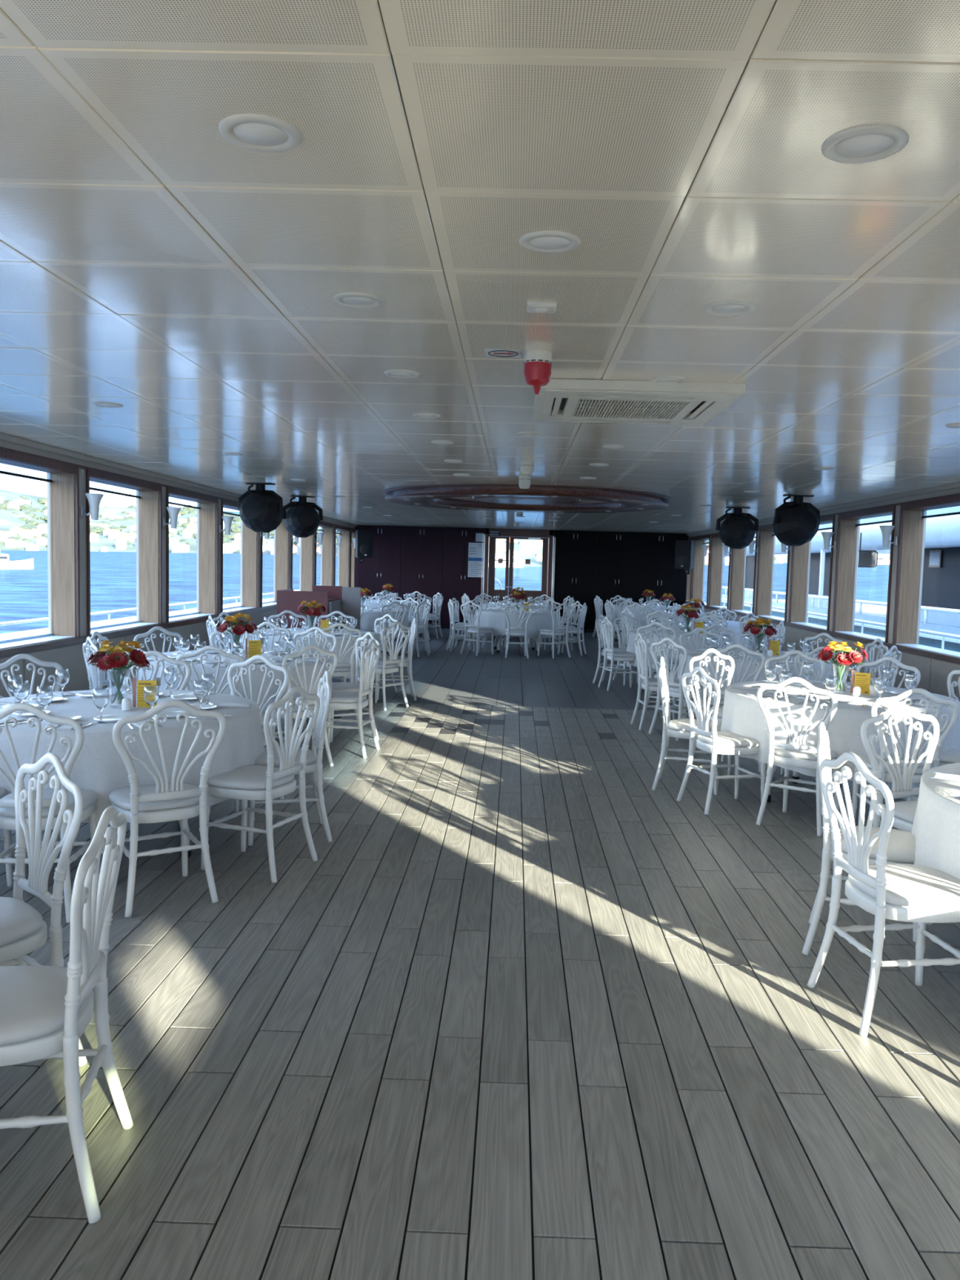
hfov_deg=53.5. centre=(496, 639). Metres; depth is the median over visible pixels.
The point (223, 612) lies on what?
banquet chair
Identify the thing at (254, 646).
menu card
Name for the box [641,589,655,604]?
flower bouquet
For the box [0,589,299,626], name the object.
rail
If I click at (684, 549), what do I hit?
wall speaker
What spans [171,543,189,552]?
house
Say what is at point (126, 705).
salt shaker
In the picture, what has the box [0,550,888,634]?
sea
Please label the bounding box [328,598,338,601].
countertop
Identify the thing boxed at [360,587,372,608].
flower bouquet
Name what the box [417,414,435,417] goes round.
diffuser
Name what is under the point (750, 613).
banquet chair
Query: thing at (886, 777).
banquet chair
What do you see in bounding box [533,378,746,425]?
air conditioner
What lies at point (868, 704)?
folded napkin
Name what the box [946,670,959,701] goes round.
banquet chair
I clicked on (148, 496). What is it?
window
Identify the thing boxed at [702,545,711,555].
wall sconce
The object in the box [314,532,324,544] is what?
wall sconce
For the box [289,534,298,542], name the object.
wall sconce
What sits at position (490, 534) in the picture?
door sign
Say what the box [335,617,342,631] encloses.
wine glass
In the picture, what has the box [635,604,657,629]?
banquet chair
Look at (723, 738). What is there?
seat cushion
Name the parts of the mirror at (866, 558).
arm, frame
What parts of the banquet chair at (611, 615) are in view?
frame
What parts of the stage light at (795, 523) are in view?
pan motor, ceiling plate, lock knob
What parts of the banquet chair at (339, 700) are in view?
leg, seat frame, leg, rail, frame, leg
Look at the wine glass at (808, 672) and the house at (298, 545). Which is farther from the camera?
the house at (298, 545)
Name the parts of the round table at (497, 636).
leg, leg, leg, leg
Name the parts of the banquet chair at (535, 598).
frame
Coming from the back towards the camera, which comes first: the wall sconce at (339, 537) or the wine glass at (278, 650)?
the wall sconce at (339, 537)
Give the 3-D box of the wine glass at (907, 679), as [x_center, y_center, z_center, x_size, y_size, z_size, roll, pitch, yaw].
[2.864,0.303,6.582,0.075,0.168,0.075,5,6,40]
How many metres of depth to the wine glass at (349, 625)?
10.69 m
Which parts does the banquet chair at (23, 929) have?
leg, seat frame, rail, frame, leg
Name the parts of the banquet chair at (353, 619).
frame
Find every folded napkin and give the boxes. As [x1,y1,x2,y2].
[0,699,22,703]
[0,718,26,724]
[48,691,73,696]
[56,722,82,730]
[131,720,154,728]
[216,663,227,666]
[217,703,249,706]
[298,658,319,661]
[690,648,706,651]
[733,685,758,689]
[746,693,773,696]
[760,680,779,684]
[806,680,821,684]
[806,700,820,705]
[865,703,884,709]
[912,702,943,707]
[924,696,951,700]
[934,773,959,780]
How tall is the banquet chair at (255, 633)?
0.948 m
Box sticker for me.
[484,348,521,357]
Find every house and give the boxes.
[0,520,8,525]
[0,530,7,542]
[4,531,17,537]
[4,538,16,547]
[6,501,19,510]
[9,526,22,533]
[13,498,31,505]
[15,540,26,547]
[18,528,34,538]
[25,542,39,551]
[31,528,42,537]
[35,537,47,545]
[36,523,47,533]
[89,532,98,541]
[94,523,107,528]
[100,546,106,551]
[102,510,116,519]
[102,527,111,536]
[107,528,120,538]
[113,515,123,519]
[115,537,126,549]
[116,532,133,539]
[120,533,133,542]
[125,511,136,517]
[128,524,136,532]
[129,532,136,540]
[168,524,175,534]
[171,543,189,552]
[178,518,186,524]
[182,528,192,537]
[186,523,195,533]
[189,516,196,523]
[222,544,233,553]
[227,542,238,551]
[232,539,240,548]
[234,533,240,540]
[262,545,269,554]
[265,540,274,544]
[265,543,274,553]
[271,544,274,554]
[293,544,297,552]
[296,542,299,555]
[316,546,320,555]
[495,538,504,548]
[495,548,503,558]
[502,551,519,559]
[514,556,523,562]
[517,539,533,554]
[533,539,542,547]
[533,543,541,551]
[534,553,542,561]
[704,550,708,564]
[723,556,728,564]
[774,554,783,563]
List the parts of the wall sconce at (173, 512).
wall plate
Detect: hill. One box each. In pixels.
[0,489,338,556]
[495,538,707,566]
[773,553,889,564]
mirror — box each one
[857,533,878,567]
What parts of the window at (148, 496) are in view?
sill, head panel, reveal panel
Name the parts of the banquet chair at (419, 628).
seat frame, leg, frame, leg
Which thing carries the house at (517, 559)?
on the hill at (531, 556)
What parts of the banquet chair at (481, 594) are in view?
frame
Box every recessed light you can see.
[92,402,123,408]
[218,113,302,152]
[222,452,242,455]
[290,479,306,480]
[333,292,383,307]
[383,369,420,377]
[413,413,440,418]
[431,440,453,444]
[444,459,463,462]
[453,473,470,475]
[516,431,542,435]
[519,231,581,253]
[579,476,596,479]
[589,463,608,466]
[602,444,626,448]
[651,376,688,382]
[703,300,755,315]
[743,490,759,492]
[813,466,835,470]
[821,124,909,163]
[945,422,959,428]
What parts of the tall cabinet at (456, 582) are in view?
door, door, door, door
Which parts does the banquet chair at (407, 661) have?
leg, seat frame, leg, frame, leg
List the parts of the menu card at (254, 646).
post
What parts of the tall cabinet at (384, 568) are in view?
cabinet filler, door, door, door, door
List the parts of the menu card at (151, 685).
post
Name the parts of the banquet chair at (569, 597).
frame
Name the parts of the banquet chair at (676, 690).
leg, frame, rail, leg, leg, seat frame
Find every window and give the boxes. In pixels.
[0,448,79,649]
[26,468,162,635]
[118,487,218,622]
[180,499,258,613]
[223,518,289,607]
[262,533,314,599]
[315,521,333,586]
[333,524,350,586]
[350,528,355,586]
[685,537,693,601]
[691,534,710,605]
[708,533,730,608]
[728,530,757,613]
[755,524,789,622]
[788,515,835,630]
[831,505,895,642]
[892,494,959,657]
[928,550,942,567]
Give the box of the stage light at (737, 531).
[715,506,759,549]
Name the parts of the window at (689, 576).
reveal panel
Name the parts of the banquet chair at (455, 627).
leg, frame, leg, seat frame, leg, leg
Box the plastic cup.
[869,684,878,697]
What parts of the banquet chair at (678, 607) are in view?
frame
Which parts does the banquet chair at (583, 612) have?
leg, leg, seat frame, leg, frame, leg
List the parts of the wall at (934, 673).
wainscot panel, wainscot panel, wainscot panel, wainscot panel, cove moulding, wainscot panel, wainscot panel, wainscot panel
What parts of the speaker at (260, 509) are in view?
pan motor, ceiling plate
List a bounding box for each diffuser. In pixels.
[97,404,118,406]
[232,123,288,146]
[342,296,375,305]
[390,372,413,376]
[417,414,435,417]
[521,433,537,435]
[528,236,570,249]
[657,378,681,382]
[711,304,746,312]
[835,134,893,157]
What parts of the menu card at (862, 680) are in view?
post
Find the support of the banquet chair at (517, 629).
on the floor
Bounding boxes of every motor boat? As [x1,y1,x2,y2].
[0,553,33,568]
[488,548,523,567]
[875,554,889,564]
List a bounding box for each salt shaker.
[121,697,132,711]
[240,651,246,659]
[767,649,773,656]
[853,686,861,696]
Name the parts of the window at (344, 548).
reveal panel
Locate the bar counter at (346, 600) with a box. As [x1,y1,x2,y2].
[276,585,360,629]
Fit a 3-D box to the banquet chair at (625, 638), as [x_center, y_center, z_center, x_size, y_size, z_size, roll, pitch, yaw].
[1.957,0.110,13.345,0.494,0.948,0.488,-2,6,-40]
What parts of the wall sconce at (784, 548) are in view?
lamp shade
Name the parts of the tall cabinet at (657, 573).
door, door, door, door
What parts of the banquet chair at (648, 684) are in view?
leg, frame, rail, leg, seat frame, leg, leg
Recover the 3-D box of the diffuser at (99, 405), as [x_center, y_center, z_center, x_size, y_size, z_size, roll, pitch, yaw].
[-2.295,-1.387,5.625,0.115,0.003,0.115,2,4,1]
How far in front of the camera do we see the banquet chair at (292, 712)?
7.15 m
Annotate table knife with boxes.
[0,720,34,725]
[929,777,959,782]
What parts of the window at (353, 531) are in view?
reveal panel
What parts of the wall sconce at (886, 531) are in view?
wall plate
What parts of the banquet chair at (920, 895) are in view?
leg, rail, frame, leg, seat frame, leg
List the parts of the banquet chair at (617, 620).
frame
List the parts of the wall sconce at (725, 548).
lamp shade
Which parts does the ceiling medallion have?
edge moulding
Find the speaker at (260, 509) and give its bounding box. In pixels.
[237,483,283,533]
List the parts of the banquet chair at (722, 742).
leg, frame, rail, leg, seat frame, leg, leg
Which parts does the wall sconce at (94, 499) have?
wall plate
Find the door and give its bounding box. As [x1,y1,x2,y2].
[483,528,553,604]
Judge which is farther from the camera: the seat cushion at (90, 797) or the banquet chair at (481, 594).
the banquet chair at (481, 594)
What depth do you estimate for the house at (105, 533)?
1816.60 m
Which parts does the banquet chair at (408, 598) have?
frame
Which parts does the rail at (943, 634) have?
post, post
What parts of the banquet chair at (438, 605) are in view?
seat frame, leg, frame, leg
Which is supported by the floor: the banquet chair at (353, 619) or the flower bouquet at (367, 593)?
the banquet chair at (353, 619)
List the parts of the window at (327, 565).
reveal panel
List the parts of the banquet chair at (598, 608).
frame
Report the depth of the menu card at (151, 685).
5.18 m
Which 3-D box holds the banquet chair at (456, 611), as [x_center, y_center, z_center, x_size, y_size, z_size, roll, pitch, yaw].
[-0.600,-0.312,17.862,0.488,0.948,0.494,3,5,17]
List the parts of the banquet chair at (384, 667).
leg, seat frame, leg, rail, frame, leg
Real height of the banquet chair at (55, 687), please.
0.948 m
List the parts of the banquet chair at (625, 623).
frame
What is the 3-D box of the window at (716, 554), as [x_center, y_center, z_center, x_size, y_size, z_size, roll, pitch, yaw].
[4.663,-1.369,19.309,0.310,1.580,1.940,2,4,1]
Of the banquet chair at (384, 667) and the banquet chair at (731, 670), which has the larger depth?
the banquet chair at (384, 667)
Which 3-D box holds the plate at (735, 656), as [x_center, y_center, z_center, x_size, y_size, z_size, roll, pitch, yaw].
[2.350,0.165,9.148,0.178,0.016,0.178,4,5,24]
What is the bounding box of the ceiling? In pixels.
[0,0,959,533]
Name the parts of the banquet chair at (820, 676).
leg, frame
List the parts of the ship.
screen frame, screen pane, post, screen frame, screen pane, post, post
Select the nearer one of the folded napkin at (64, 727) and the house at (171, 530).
the folded napkin at (64, 727)
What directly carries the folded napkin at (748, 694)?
on the tablecloth at (742, 714)
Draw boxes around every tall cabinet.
[354,524,401,599]
[400,526,443,628]
[441,527,485,628]
[551,530,596,632]
[593,531,639,633]
[637,532,682,606]
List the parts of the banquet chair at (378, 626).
frame, leg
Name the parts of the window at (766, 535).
reveal panel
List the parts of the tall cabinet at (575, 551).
door, door, door, door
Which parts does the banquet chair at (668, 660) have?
frame, seat frame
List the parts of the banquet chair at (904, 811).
leg, frame, rail, seat frame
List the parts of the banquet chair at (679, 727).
leg, leg, frame, seat frame, leg, leg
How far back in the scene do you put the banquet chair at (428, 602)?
16.72 m
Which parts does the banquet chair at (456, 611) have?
leg, frame, leg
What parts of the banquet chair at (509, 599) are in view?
frame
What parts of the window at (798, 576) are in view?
reveal panel, head panel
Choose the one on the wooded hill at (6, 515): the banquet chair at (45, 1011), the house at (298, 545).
the house at (298, 545)
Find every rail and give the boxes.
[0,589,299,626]
[721,598,959,648]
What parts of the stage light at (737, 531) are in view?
pan motor, ceiling plate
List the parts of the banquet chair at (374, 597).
frame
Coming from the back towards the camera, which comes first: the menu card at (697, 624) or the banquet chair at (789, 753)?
the menu card at (697, 624)
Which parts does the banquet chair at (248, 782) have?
leg, leg, seat frame, leg, rail, frame, leg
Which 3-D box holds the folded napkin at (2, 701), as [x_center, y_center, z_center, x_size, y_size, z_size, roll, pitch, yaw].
[-2.707,0.340,5.241,0.170,0.009,0.070,2,5,6]
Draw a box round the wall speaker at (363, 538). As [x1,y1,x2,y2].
[355,529,373,563]
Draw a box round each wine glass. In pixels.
[7,675,22,703]
[13,680,29,702]
[35,685,53,720]
[54,669,69,699]
[93,687,109,723]
[109,668,122,695]
[143,685,159,719]
[164,667,177,697]
[173,637,183,656]
[179,640,190,660]
[190,634,199,652]
[193,680,208,709]
[196,641,206,663]
[201,673,215,704]
[222,634,231,653]
[233,642,243,662]
[259,633,268,653]
[274,641,283,662]
[280,619,288,635]
[284,635,293,654]
[286,639,296,659]
[290,615,297,630]
[302,620,309,636]
[315,618,321,626]
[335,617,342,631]
[346,619,352,635]
[350,620,356,628]
[668,617,674,627]
[679,622,684,632]
[706,635,714,648]
[711,638,719,654]
[723,635,730,644]
[744,635,751,648]
[760,641,768,659]
[764,666,776,691]
[775,662,786,682]
[777,636,784,653]
[780,671,791,697]
[786,642,795,661]
[799,639,807,652]
[803,662,813,681]
[804,641,812,652]
[825,675,837,702]
[845,663,857,687]
[874,677,886,704]
[882,666,893,691]
[904,675,916,702]
[905,671,917,695]
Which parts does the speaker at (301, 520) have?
pan motor, ceiling plate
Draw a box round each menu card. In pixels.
[132,677,160,708]
[245,638,263,658]
[319,618,331,633]
[521,601,529,611]
[693,620,705,633]
[767,639,780,656]
[848,670,874,695]
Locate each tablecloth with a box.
[0,688,264,825]
[137,649,334,720]
[242,628,381,679]
[360,600,424,623]
[360,608,408,637]
[474,608,559,638]
[481,602,553,610]
[614,604,679,617]
[625,629,747,671]
[627,609,703,625]
[645,617,742,633]
[676,648,839,706]
[720,680,959,781]
[911,762,959,879]
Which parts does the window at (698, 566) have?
reveal panel, head panel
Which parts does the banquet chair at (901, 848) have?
leg, leg, frame, seat frame, leg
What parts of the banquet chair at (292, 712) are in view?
seat frame, leg, leg, rail, frame, leg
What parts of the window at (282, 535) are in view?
sill, reveal panel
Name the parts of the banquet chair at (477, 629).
leg, frame, rail, leg, leg, seat frame, leg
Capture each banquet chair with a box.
[0,653,63,698]
[0,702,99,923]
[0,752,87,1066]
[0,786,13,886]
[0,805,133,1223]
[82,636,102,689]
[85,631,130,689]
[108,699,226,917]
[110,644,158,688]
[114,650,191,690]
[133,626,182,652]
[175,645,245,695]
[200,685,319,883]
[206,615,218,648]
[209,626,263,649]
[213,611,235,649]
[214,619,242,649]
[227,654,288,812]
[245,621,291,650]
[246,670,333,845]
[261,644,337,766]
[267,610,307,628]
[292,626,337,732]
[315,622,362,712]
[317,610,355,682]
[326,639,380,758]
[329,631,380,742]
[349,613,399,692]
[357,621,410,710]
[360,604,364,631]
[364,595,388,641]
[373,600,408,656]
[374,590,395,599]
[377,593,402,608]
[377,617,416,700]
[395,597,418,648]
[395,600,430,657]
[402,599,431,653]
[407,591,424,601]
[408,594,431,639]
[417,593,443,638]
[427,592,442,635]
[446,599,475,652]
[448,597,476,649]
[460,600,493,655]
[461,593,474,634]
[461,594,486,639]
[467,597,497,648]
[475,592,492,635]
[500,597,524,648]
[503,603,532,658]
[526,597,549,643]
[528,599,560,649]
[534,594,554,604]
[537,603,573,657]
[546,595,572,638]
[548,597,574,640]
[551,600,582,652]
[557,602,586,655]
[592,595,616,636]
[592,613,633,685]
[593,596,617,639]
[598,616,638,690]
[603,600,626,648]
[604,600,622,636]
[609,595,626,632]
[612,597,631,632]
[613,613,654,683]
[617,605,627,662]
[619,599,637,641]
[619,607,634,663]
[625,602,647,630]
[630,632,684,730]
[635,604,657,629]
[636,622,679,695]
[640,628,694,719]
[643,599,666,610]
[646,600,669,610]
[646,609,674,629]
[648,613,681,672]
[648,637,711,741]
[651,656,721,795]
[663,604,686,617]
[668,605,684,617]
[676,666,766,815]
[679,627,718,711]
[681,600,703,612]
[688,648,760,775]
[692,612,724,631]
[693,614,727,631]
[695,623,736,648]
[708,644,765,706]
[711,607,736,621]
[737,629,782,649]
[738,612,759,648]
[738,617,764,648]
[755,676,839,835]
[758,623,778,646]
[764,649,826,774]
[774,621,785,640]
[794,646,842,682]
[801,721,916,967]
[802,632,844,653]
[807,751,959,1036]
[841,638,888,684]
[851,688,959,822]
[855,656,920,785]
[860,702,939,924]
[879,645,902,687]
[933,747,959,766]
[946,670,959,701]
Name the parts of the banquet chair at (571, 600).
frame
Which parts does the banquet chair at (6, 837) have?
leg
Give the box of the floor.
[0,628,959,1279]
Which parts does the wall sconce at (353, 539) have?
lamp shade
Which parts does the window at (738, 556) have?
reveal panel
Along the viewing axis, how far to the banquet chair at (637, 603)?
17.81 m
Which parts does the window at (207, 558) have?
sill, head panel, reveal panel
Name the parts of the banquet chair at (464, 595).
frame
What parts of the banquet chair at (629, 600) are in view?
frame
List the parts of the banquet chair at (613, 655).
leg, frame, rail, leg, seat frame, leg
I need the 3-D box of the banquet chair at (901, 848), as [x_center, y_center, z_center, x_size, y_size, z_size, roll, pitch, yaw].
[1.575,0.832,3.998,0.488,0.948,0.494,3,5,22]
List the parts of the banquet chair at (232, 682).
leg, frame, seat frame, leg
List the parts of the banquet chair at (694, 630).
frame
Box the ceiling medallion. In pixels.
[382,484,671,512]
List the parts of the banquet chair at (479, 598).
frame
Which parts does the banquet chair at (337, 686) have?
leg, leg, frame, leg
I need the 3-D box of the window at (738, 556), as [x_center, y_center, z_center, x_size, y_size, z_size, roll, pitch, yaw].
[4.624,-1.215,17.331,0.310,1.580,1.940,2,4,1]
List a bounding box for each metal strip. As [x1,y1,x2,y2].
[480,534,484,608]
[551,536,555,601]
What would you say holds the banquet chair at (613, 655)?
on the floor
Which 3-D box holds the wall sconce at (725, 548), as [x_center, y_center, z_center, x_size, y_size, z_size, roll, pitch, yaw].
[4.419,-1.744,18.289,0.194,0.232,0.160,2,4,1]
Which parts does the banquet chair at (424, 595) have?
frame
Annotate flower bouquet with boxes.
[86,640,151,704]
[215,613,257,654]
[297,600,326,631]
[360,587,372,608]
[380,583,394,599]
[508,591,526,609]
[510,586,525,595]
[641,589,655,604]
[658,593,675,610]
[675,604,700,631]
[685,598,705,619]
[741,617,777,653]
[816,640,867,691]
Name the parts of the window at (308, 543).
reveal panel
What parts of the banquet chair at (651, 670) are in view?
leg, frame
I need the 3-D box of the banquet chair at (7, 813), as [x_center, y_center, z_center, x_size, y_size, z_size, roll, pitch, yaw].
[-2.023,0.717,4.242,0.494,0.948,0.488,1,5,-6]
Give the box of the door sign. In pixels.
[488,533,500,536]
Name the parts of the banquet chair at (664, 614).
frame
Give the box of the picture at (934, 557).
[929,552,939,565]
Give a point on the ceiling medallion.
(489, 497)
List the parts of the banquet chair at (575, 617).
leg, frame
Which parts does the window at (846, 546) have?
reveal panel, head panel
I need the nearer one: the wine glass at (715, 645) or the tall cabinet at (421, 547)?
the wine glass at (715, 645)
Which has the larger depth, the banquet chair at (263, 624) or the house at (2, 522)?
the house at (2, 522)
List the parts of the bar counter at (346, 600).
panel, panel, grey door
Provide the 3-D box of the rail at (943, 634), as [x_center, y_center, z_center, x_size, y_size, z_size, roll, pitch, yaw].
[5.646,0.589,9.114,0.044,0.882,32.700,2,4,1]
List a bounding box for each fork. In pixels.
[183,716,217,719]
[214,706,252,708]
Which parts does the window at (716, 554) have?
reveal panel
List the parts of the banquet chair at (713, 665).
rail, frame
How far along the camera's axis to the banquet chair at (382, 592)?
21.45 m
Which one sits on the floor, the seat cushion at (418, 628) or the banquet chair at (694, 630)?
the banquet chair at (694, 630)
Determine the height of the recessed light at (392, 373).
0.008 m
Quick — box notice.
[475,533,484,542]
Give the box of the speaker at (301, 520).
[282,495,323,537]
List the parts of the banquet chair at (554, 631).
leg, seat frame, leg, rail, frame, leg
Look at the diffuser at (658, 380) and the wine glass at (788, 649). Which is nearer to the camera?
the diffuser at (658, 380)
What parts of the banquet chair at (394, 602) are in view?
frame, leg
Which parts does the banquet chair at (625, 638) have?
leg, frame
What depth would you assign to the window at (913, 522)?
10.26 m
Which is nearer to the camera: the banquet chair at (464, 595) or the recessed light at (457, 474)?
the recessed light at (457, 474)
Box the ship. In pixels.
[721,506,959,652]
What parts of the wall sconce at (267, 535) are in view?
lamp shade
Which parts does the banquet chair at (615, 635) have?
frame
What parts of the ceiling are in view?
panel, panel, panel, panel, panel, panel, panel, panel, panel, panel, panel, panel, panel, panel, panel, panel, panel, panel, panel, panel, panel, panel, panel, panel, panel, panel, panel, panel, panel, panel, panel, panel, panel, panel, panel, panel, panel, panel, panel, panel, panel, panel, panel, panel, panel, panel, panel, panel, panel, panel, panel, panel, panel, panel, panel, panel, panel, panel, panel, panel, panel, panel, panel, panel, panel, panel, panel, panel, panel, panel, panel, panel, panel, panel, panel, panel, panel, panel, panel, panel, panel, panel, panel, panel, panel, panel, panel, panel, panel, panel, panel, panel, panel, panel, panel, panel, panel, panel, panel, panel, panel, panel, panel, panel, panel, panel, panel, panel, panel, panel, panel, panel, panel, panel, panel, panel, panel, panel, panel, panel, panel, panel, panel, panel, panel, panel, panel, panel, panel, panel, panel, panel, panel, panel, panel, panel, panel, panel, panel, panel, panel, panel, panel, panel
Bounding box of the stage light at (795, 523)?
[772,494,820,546]
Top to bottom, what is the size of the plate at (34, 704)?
0.016 m
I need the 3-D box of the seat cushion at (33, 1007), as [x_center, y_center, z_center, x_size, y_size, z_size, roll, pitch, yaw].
[-1.239,0.896,2.359,0.406,0.047,0.405,1,5,-10]
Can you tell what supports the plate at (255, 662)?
on the tablecloth at (257, 675)
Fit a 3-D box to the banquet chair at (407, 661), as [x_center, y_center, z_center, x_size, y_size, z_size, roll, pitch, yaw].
[-1.178,0.207,11.040,0.488,0.948,0.494,1,5,-10]
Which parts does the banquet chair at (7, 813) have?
leg, rail, frame, seat frame, leg, leg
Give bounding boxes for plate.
[1,703,39,707]
[12,709,50,716]
[29,696,64,702]
[53,715,81,719]
[75,692,108,697]
[93,715,127,722]
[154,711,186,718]
[166,655,177,658]
[172,694,198,701]
[173,653,187,655]
[181,657,199,662]
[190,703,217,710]
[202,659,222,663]
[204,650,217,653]
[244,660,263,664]
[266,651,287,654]
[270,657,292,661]
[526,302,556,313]
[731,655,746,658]
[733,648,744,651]
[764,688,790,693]
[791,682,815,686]
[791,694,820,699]
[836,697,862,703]
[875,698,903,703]
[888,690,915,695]
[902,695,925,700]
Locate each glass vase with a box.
[106,667,131,707]
[228,631,244,653]
[306,613,317,633]
[831,662,850,694]
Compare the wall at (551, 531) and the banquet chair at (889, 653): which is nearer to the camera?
the banquet chair at (889, 653)
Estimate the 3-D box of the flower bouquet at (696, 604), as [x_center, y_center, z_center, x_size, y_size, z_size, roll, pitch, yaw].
[3.272,-0.513,15.690,0.331,0.354,0.336,1,5,-11]
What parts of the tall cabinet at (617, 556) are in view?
door, door, door, door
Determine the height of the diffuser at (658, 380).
0.003 m
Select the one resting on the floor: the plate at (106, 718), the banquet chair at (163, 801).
the banquet chair at (163, 801)
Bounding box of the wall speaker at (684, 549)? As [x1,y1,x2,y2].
[674,540,694,574]
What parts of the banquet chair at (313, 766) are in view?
leg, leg, seat frame, leg, frame, leg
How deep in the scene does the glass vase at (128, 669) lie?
5.17 m
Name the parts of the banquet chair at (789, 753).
leg, leg, rail, frame, seat frame, leg, leg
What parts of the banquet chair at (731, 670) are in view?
leg, frame, rail, seat frame, leg, leg, leg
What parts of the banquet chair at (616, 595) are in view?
frame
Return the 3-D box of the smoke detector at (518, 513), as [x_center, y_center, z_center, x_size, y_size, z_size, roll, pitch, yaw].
[0.384,-2.083,15.781,0.119,0.064,0.119,2,4,1]
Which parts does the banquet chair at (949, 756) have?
seat frame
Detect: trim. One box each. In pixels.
[0,604,276,657]
[684,600,959,664]
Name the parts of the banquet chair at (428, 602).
leg, frame, leg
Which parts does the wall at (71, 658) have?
wainscot panel, wainscot panel, wainscot panel, cove moulding, wainscot panel, wainscot panel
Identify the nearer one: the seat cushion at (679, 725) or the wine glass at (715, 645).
the seat cushion at (679, 725)
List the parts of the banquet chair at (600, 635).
leg, frame, leg, leg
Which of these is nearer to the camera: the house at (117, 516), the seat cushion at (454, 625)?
the seat cushion at (454, 625)
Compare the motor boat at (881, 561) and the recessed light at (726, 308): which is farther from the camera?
the motor boat at (881, 561)
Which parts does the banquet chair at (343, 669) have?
frame, seat frame, rail, leg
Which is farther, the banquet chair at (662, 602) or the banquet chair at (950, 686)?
the banquet chair at (662, 602)
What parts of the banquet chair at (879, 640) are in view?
frame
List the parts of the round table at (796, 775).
leg, leg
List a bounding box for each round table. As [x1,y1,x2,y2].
[41,820,191,857]
[284,718,295,739]
[493,635,537,653]
[765,764,881,819]
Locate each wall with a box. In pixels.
[0,432,356,697]
[364,524,685,535]
[686,482,959,701]
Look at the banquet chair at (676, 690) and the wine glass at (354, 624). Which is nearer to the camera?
the banquet chair at (676, 690)
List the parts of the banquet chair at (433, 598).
frame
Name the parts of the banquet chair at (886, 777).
leg, leg, seat frame, leg, rail, frame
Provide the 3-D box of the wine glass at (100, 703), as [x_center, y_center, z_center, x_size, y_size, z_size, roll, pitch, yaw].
[-1.950,0.323,4.697,0.075,0.168,0.075,0,5,-13]
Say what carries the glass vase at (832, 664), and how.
on the tablecloth at (742, 714)
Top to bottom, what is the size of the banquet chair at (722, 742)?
0.948 m
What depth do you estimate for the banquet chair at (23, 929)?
2.94 m
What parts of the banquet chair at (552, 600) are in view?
frame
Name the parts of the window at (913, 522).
reveal panel, head panel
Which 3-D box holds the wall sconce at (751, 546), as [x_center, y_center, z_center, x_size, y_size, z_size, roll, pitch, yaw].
[4.380,-1.589,16.311,0.194,0.232,0.160,2,4,1]
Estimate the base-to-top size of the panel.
2.452 m
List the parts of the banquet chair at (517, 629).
leg, seat frame, rail, frame, leg, leg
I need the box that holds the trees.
[0,489,338,555]
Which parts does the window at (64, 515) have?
sill, head panel, reveal panel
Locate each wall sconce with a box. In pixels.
[80,493,103,519]
[162,506,181,528]
[218,516,234,534]
[258,532,269,538]
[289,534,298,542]
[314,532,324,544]
[333,535,342,546]
[350,537,355,548]
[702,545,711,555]
[721,542,732,555]
[748,540,758,554]
[780,542,791,552]
[821,532,836,550]
[879,525,897,546]
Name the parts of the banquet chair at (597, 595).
frame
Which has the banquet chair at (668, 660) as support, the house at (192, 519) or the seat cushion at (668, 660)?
the seat cushion at (668, 660)
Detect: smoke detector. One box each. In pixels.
[515,511,523,515]
[518,475,530,488]
[520,460,533,474]
[523,350,551,394]
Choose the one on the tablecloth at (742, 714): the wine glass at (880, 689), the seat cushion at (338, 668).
the wine glass at (880, 689)
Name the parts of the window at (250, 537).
sill, head panel, reveal panel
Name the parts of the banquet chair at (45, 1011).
seat frame, leg, rail, frame, leg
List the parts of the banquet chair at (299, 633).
frame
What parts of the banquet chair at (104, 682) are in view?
frame, rail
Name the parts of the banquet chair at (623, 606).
frame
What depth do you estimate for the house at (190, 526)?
1839.58 m
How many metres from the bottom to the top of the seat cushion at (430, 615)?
0.047 m
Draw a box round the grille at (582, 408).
[573,399,688,418]
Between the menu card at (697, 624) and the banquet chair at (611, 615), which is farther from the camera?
the banquet chair at (611, 615)
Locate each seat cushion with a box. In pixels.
[0,786,7,796]
[0,789,97,817]
[0,896,43,946]
[0,965,83,1044]
[102,685,130,689]
[108,782,199,811]
[207,764,294,790]
[254,746,315,767]
[262,699,315,711]
[330,691,366,702]
[331,666,350,671]
[332,682,364,692]
[359,660,398,668]
[378,655,408,662]
[399,626,422,630]
[428,614,438,617]
[452,624,467,627]
[455,622,469,624]
[467,626,493,630]
[505,628,528,632]
[539,628,564,632]
[563,626,581,631]
[602,647,626,652]
[608,651,635,657]
[643,678,679,686]
[647,657,679,664]
[653,671,677,679]
[667,718,721,732]
[668,683,707,693]
[697,730,759,746]
[705,706,723,718]
[720,694,724,699]
[773,747,837,759]
[831,826,915,862]
[848,863,959,908]
[857,754,932,773]
[885,800,917,823]
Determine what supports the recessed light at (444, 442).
in the ceiling
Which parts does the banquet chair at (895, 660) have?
frame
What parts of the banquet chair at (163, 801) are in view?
leg, seat frame, rail, frame, leg, leg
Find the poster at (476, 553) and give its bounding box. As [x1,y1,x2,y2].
[467,542,484,577]
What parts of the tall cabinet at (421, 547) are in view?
door, door, door, door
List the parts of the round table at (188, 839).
leg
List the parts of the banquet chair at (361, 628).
frame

